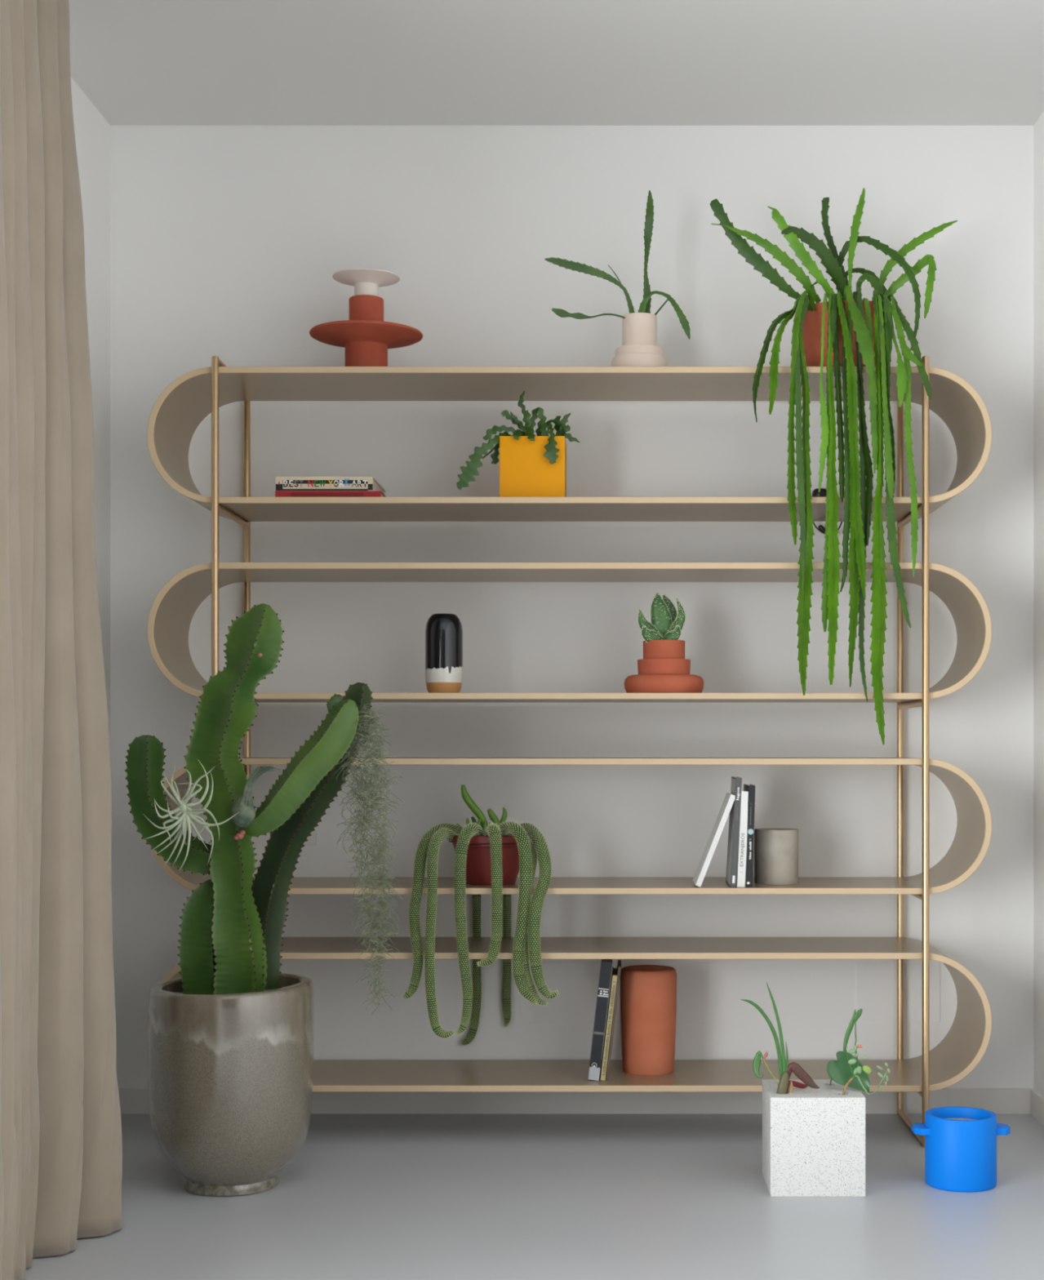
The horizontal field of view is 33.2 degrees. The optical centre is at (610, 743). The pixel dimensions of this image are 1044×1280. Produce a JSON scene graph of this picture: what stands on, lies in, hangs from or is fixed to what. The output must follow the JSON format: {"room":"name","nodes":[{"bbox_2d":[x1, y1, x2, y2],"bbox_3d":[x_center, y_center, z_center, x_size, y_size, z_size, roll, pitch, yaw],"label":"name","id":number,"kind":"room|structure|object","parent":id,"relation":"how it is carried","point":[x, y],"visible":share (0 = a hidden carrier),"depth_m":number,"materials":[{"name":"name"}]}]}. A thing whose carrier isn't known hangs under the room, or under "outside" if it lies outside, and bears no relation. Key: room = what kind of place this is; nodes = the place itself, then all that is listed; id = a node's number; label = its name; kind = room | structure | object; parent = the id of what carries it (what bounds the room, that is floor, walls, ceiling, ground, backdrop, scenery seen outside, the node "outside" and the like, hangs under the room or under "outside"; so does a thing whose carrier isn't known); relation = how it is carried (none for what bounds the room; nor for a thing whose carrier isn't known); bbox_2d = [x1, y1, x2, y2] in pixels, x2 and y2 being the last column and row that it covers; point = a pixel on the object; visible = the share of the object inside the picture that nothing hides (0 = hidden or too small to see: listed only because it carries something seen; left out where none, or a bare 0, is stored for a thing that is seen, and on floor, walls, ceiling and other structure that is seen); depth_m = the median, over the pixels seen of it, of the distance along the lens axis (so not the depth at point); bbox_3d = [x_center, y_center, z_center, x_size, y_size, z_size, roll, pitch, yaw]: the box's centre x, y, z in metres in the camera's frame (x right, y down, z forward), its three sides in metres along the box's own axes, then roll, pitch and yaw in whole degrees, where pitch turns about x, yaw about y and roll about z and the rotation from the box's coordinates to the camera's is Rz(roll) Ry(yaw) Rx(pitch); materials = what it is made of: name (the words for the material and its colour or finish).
{"room":"living room","nodes":[
{"label":"living room","id":0,"kind":"room"},
{"bbox_2d":[71,76,110,745],"bbox_3d":[-1.352,-0.319,1.130,0.150,2.522,6.660,0,0,0],"label":"wall","id":1,"kind":"structure","parent":0,"point":[91,129],"depth_m":4.35,"materials":[{"name":"white paint"}]},
{"bbox_2d":[24,1113,1043,1279],"bbox_3d":[-0.173,1.002,1.205,2.808,0.120,6.810,0,0,0],"label":"floor","id":2,"kind":"structure","parent":0,"point":[364,1196],"depth_m":3.52,"materials":[{"name":"concrete"}]},
{"bbox_2d":[124,603,373,1196],"bbox_3d":[-0.777,0.321,3.731,0.518,1.242,0.349,0,0,0],"label":"cactus","id":3,"kind":"object","parent":2,"relation":"on","point":[231,1039],"visible":0.94,"depth_m":3.69,"materials":[{"name":"plant"}]},
{"bbox_2d":[142,759,237,870],"bbox_3d":[-0.870,0.148,3.622,0.200,0.232,0.046,0,0,0],"label":"air plant","id":4,"kind":"object","parent":3,"relation":"in","point":[188,814],"visible":1,"depth_m":3.63,"materials":[{"name":"green plant"}]},
{"bbox_2d":[147,973,314,1196],"bbox_3d":[-0.808,0.725,3.731,0.347,0.435,0.349,0,0,0],"label":"pot","id":5,"kind":"object","parent":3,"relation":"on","point":[230,1057],"depth_m":3.59,"materials":[{"name":"ceramic"}]},
{"bbox_2d":[231,765,281,827],"bbox_3d":[-0.740,0.110,3.665,0.114,0.129,0.051,0,0,0],"label":"air plant","id":6,"kind":"object","parent":3,"relation":"attached to","point":[243,806],"visible":0.99,"depth_m":3.65,"materials":[{"name":"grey plant"}]},
{"bbox_2d":[333,702,403,1014],"bbox_3d":[-0.524,0.248,3.767,0.167,0.675,0.097,0,0,4],"label":"moss","id":7,"kind":"object","parent":3,"relation":"attached to","point":[362,730],"visible":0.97,"depth_m":3.76,"materials":[{"name":"green plant"}]},
{"bbox_2d":[147,355,991,1147],"bbox_3d":[-0.096,0.018,4.258,1.978,1.848,0.374,0,0,0],"label":"shelving unit","id":8,"kind":"object","parent":2,"relation":"on","point":[175,415],"visible":0.73,"depth_m":4.17,"materials":[{"name":"beige paint"}]},
{"bbox_2d":[275,490,386,497],"bbox_3d":[-0.665,-0.588,4.232,0.249,0.018,0.235,0,0,0],"label":"book","id":9,"kind":"object","parent":8,"relation":"on","point":[277,493],"visible":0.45,"depth_m":4.12,"materials":[{"name":"red paper"}]},
{"bbox_2d":[275,476,385,494],"bbox_3d":[-0.674,-0.613,4.232,0.229,0.034,0.236,0,0,0],"label":"book","id":10,"kind":"object","parent":9,"relation":"on","point":[282,483],"visible":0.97,"depth_m":4.12,"materials":[{"name":"multicoloured paper"}]},
{"bbox_2d":[309,294,422,366],"bbox_3d":[-0.594,-0.984,4.250,0.274,0.198,0.274,0,0,0],"label":"terracotta vase","id":11,"kind":"object","parent":8,"relation":"on","point":[366,338],"visible":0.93,"depth_m":4.21,"materials":[{"name":"ceramic"}]},
{"bbox_2d":[332,267,399,296],"bbox_3d":[-0.594,-1.105,4.250,0.163,0.064,0.163,0,0,0],"label":"vase","id":12,"kind":"object","parent":11,"relation":"on","point":[365,281],"visible":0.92,"depth_m":4.22,"materials":[{"name":"beige ceramic"}]},
{"bbox_2d":[425,613,462,693],"bbox_3d":[-0.398,-0.215,4.180,0.089,0.190,0.089,0,0,0],"label":"vase","id":13,"kind":"object","parent":8,"relation":"on","point":[443,632],"visible":0.91,"depth_m":4.14,"materials":[{"name":"black ceramic"}]},
{"bbox_2d":[401,784,559,1045],"bbox_3d":[-0.302,0.435,4.245,0.378,0.673,0.439,0,0,0],"label":"cactus","id":14,"kind":"object","parent":8,"relation":"on","point":[494,855],"visible":0.96,"depth_m":4.06,"materials":[{"name":"green plant"}]},
{"bbox_2d":[448,835,528,885],"bbox_3d":[-0.290,0.278,4.225,0.204,0.120,0.204,0,0,0],"label":"pot","id":15,"kind":"object","parent":8,"relation":"on","point":[478,865],"depth_m":4.16,"materials":[{"name":"red ceramic"}]},
{"bbox_2d":[456,391,579,497],"bbox_3d":[-0.219,-0.718,4.216,0.291,0.277,0.178,0,0,0],"label":"cactus","id":16,"kind":"object","parent":8,"relation":"on","point":[531,465],"visible":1,"depth_m":4.15,"materials":[{"name":"green plant"}]},
{"bbox_2d":[499,435,566,497],"bbox_3d":[-0.186,-0.655,4.228,0.155,0.153,0.155,0,0,0],"label":"pot","id":17,"kind":"object","parent":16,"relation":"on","point":[526,470],"depth_m":4.15,"materials":[{"name":"yellow ceramic"}]},
{"bbox_2d":[588,959,612,1080],"bbox_3d":[-0.024,0.658,4.238,0.057,0.283,0.181,0,0,0],"label":"book","id":18,"kind":"object","parent":8,"relation":"on","point":[602,995],"visible":0.95,"depth_m":4.15,"materials":[{"name":"black paper"}]},
{"bbox_2d":[600,966,617,1080],"bbox_3d":[-0.004,0.675,4.231,0.040,0.250,0.166,0,0,0],"label":"book","id":19,"kind":"object","parent":8,"relation":"on","point":[614,975],"visible":1,"depth_m":4.15,"materials":[{"name":"beige paper"}]},
{"bbox_2d":[605,959,621,1079],"bbox_3d":[0.007,0.664,4.227,0.038,0.271,0.150,0,0,0],"label":"book","id":20,"kind":"object","parent":8,"relation":"on","point":[619,965],"visible":0.8,"depth_m":4.15,"materials":[{"name":"brown paper"}]},
{"bbox_2d":[544,190,690,366],"bbox_3d":[0.017,-1.114,4.250,0.351,0.460,0.137,0,0,0],"label":"cactus","id":21,"kind":"object","parent":8,"relation":"on","point":[639,348],"visible":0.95,"depth_m":4.21,"materials":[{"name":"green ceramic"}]},
{"bbox_2d":[620,964,676,1075],"bbox_3d":[0.093,0.674,4.274,0.139,0.252,0.139,0,0,0],"label":"cylinder","id":22,"kind":"object","parent":8,"relation":"on","point":[648,993],"visible":1,"depth_m":4.22,"materials":[{"name":"orange ceramic"}]},
{"bbox_2d":[624,591,703,693],"bbox_3d":[0.129,-0.242,4.200,0.192,0.245,0.192,0,0,0],"label":"potted succulent","id":23,"kind":"object","parent":8,"relation":"on","point":[664,668],"visible":0.99,"depth_m":4.16,"materials":[{"name":"ceramic"}]},
{"bbox_2d":[693,792,735,887],"bbox_3d":[0.248,0.227,4.185,0.095,0.219,0.150,0,0,0],"label":"book","id":24,"kind":"object","parent":8,"relation":"on","point":[729,799],"visible":1,"depth_m":4.11,"materials":[{"name":"white paper"}]},
{"bbox_2d":[725,776,742,887],"bbox_3d":[0.296,0.208,4.190,0.028,0.258,0.161,0,0,0],"label":"book","id":25,"kind":"object","parent":8,"relation":"on","point":[736,782],"visible":1,"depth_m":4.11,"materials":[{"name":"grey paper"}]},
{"bbox_2d":[725,777,735,884],"bbox_3d":[0.289,0.208,4.189,0.001,0.249,0.151,3,0,0],"label":"print","id":26,"kind":"object","parent":25,"relation":"attached to","point":[733,780],"depth_m":4.18},
{"bbox_2d":[736,791,749,887],"bbox_3d":[0.313,0.224,4.180,0.029,0.226,0.141,0,0,0],"label":"book","id":27,"kind":"object","parent":8,"relation":"on","point":[743,832],"visible":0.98,"depth_m":4.11,"materials":[{"name":"white paper"}]},
{"bbox_2d":[743,783,755,887],"bbox_3d":[0.330,0.217,4.185,0.016,0.239,0.151,1,0,0],"label":"book","id":28,"kind":"object","parent":8,"relation":"on","point":[751,788],"visible":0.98,"depth_m":4.11,"materials":[{"name":"black paper"}]},
{"bbox_2d":[754,828,798,884],"bbox_3d":[0.403,0.272,4.236,0.106,0.130,0.106,0,0,0],"label":"concrete pot","id":29,"kind":"object","parent":8,"relation":"on","point":[775,850],"visible":1,"depth_m":4.19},
{"bbox_2d":[811,488,842,533],"bbox_3d":[0.520,-0.580,4.342,0.081,0.099,0.222,0,0,18],"label":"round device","id":30,"kind":"object","parent":8,"relation":"on","point":[815,493],"visible":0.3,"depth_m":4.24,"materials":[{"name":"black plastic"}]},
{"bbox_2d":[710,187,957,745],"bbox_3d":[0.536,-0.665,4.172,0.595,1.335,0.313,0,0,4],"label":"hanging plant","id":31,"kind":"object","parent":8,"relation":"on","point":[848,331],"visible":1,"depth_m":4.06,"materials":[{"name":"plant"}]},
{"bbox_2d":[802,299,881,366],"bbox_3d":[0.568,-0.964,4.215,0.223,0.160,0.223,0,0,0],"label":"pot","id":32,"kind":"object","parent":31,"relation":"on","point":[812,324],"depth_m":4.13,"materials":[{"name":"ceramic"}]},
{"bbox_2d":[762,1079,865,1196],"bbox_3d":[0.432,0.839,3.732,0.198,0.206,0.198,0,0,0],"label":"planter","id":33,"kind":"object","parent":2,"relation":"on","point":[814,1140],"visible":0.98,"depth_m":3.63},
{"bbox_2d":[741,982,819,1093],"bbox_3d":[0.357,0.635,3.682,0.156,0.267,0.058,0,0,-18],"label":"plant","id":34,"kind":"object","parent":33,"relation":"in","point":[785,1069],"visible":0.95,"depth_m":3.68,"materials":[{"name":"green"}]},
{"bbox_2d":[763,1051,768,1059],"bbox_3d":[0.327,0.658,3.683,0.011,0.021,0.005,0,0,0],"label":"flower","id":35,"kind":"object","parent":34,"relation":"on","point":[766,1055],"depth_m":3.68,"materials":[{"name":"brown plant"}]},
{"bbox_2d":[826,1051,870,1092],"bbox_3d":[0.493,0.716,3.719,0.106,0.124,0.059,0,0,43],"label":"leaf","id":36,"kind":"object","parent":33,"relation":"in","point":[839,1071],"visible":0.91,"depth_m":3.71,"materials":[{"name":"green plant"}]},
{"bbox_2d":[842,1008,889,1095],"bbox_3d":[0.537,0.659,3.669,0.102,0.204,0.022,0,0,4],"label":"succulent cutting","id":37,"kind":"object","parent":33,"relation":"in","point":[866,1068],"visible":0.97,"depth_m":3.67,"materials":[{"name":"green plant"}]},
{"bbox_2d":[911,1106,1010,1192],"bbox_3d":[0.751,0.867,3.741,0.178,0.150,0.157,0,0,-39],"label":"pot","id":38,"kind":"object","parent":2,"relation":"on","point":[961,1142],"visible":1,"depth_m":3.68,"materials":[{"name":"blue ceramic"}]},
{"bbox_2d":[68,0,1043,125],"bbox_3d":[-0.173,-1.640,1.205,2.808,0.120,6.810,0,0,0],"label":"ceiling","id":39,"kind":"structure","parent":0,"point":[139,62],"depth_m":4.02,"materials":[{"name":"white paint"}]},
{"bbox_2d":[0,0,122,1279],"bbox_3d":[-1.080,-0.318,2.962,0.235,2.511,1.038,0,0,2],"label":"curtain","id":40,"kind":"object","parent":39,"relation":"hanging from","point":[61,1141],"visible":1,"depth_m":3.20,"materials":[{"name":"fabric"}]},
{"bbox_2d":[110,125,1033,1088],"bbox_3d":[-0.098,-0.319,4.535,2.658,2.522,0.150,0,0,0],"label":"wall","id":41,"kind":"structure","parent":0,"point":[228,243],"depth_m":4.46,"materials":[{"name":"white paint"}]},
{"bbox_2d":[118,1088,1030,1113],"bbox_3d":[-0.098,0.910,4.454,2.334,0.063,0.012,0,0,0],"label":"baseboard","id":42,"kind":"structure","parent":41,"relation":"attached to","point":[132,1100],"depth_m":4.45,"materials":[{"name":"white paint"}]},
{"bbox_2d":[624,640,703,693],"bbox_3d":[0.129,-0.184,4.200,0.192,0.128,0.192,0,0,0],"label":"pot","id":43,"kind":"object","parent":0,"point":[664,668],"depth_m":4.14,"materials":[{"name":"ceramic"}]},
{"bbox_2d":[1033,111,1043,1096],"bbox_3d":[1.156,-0.319,1.130,0.150,2.522,6.660,0,0,0],"label":"wall","id":44,"kind":"structure","parent":0,"point":[1038,127],"depth_m":4.41,"materials":[{"name":"white paint"}]},
{"bbox_2d":[1029,1088,1043,1125],"bbox_3d":[1.075,0.910,1.130,0.012,0.063,6.660,0,0,0],"label":"baseboard","id":45,"kind":"structure","parent":44,"relation":"attached to","point":[1037,1100],"depth_m":4.37,"materials":[{"name":"white paint"}]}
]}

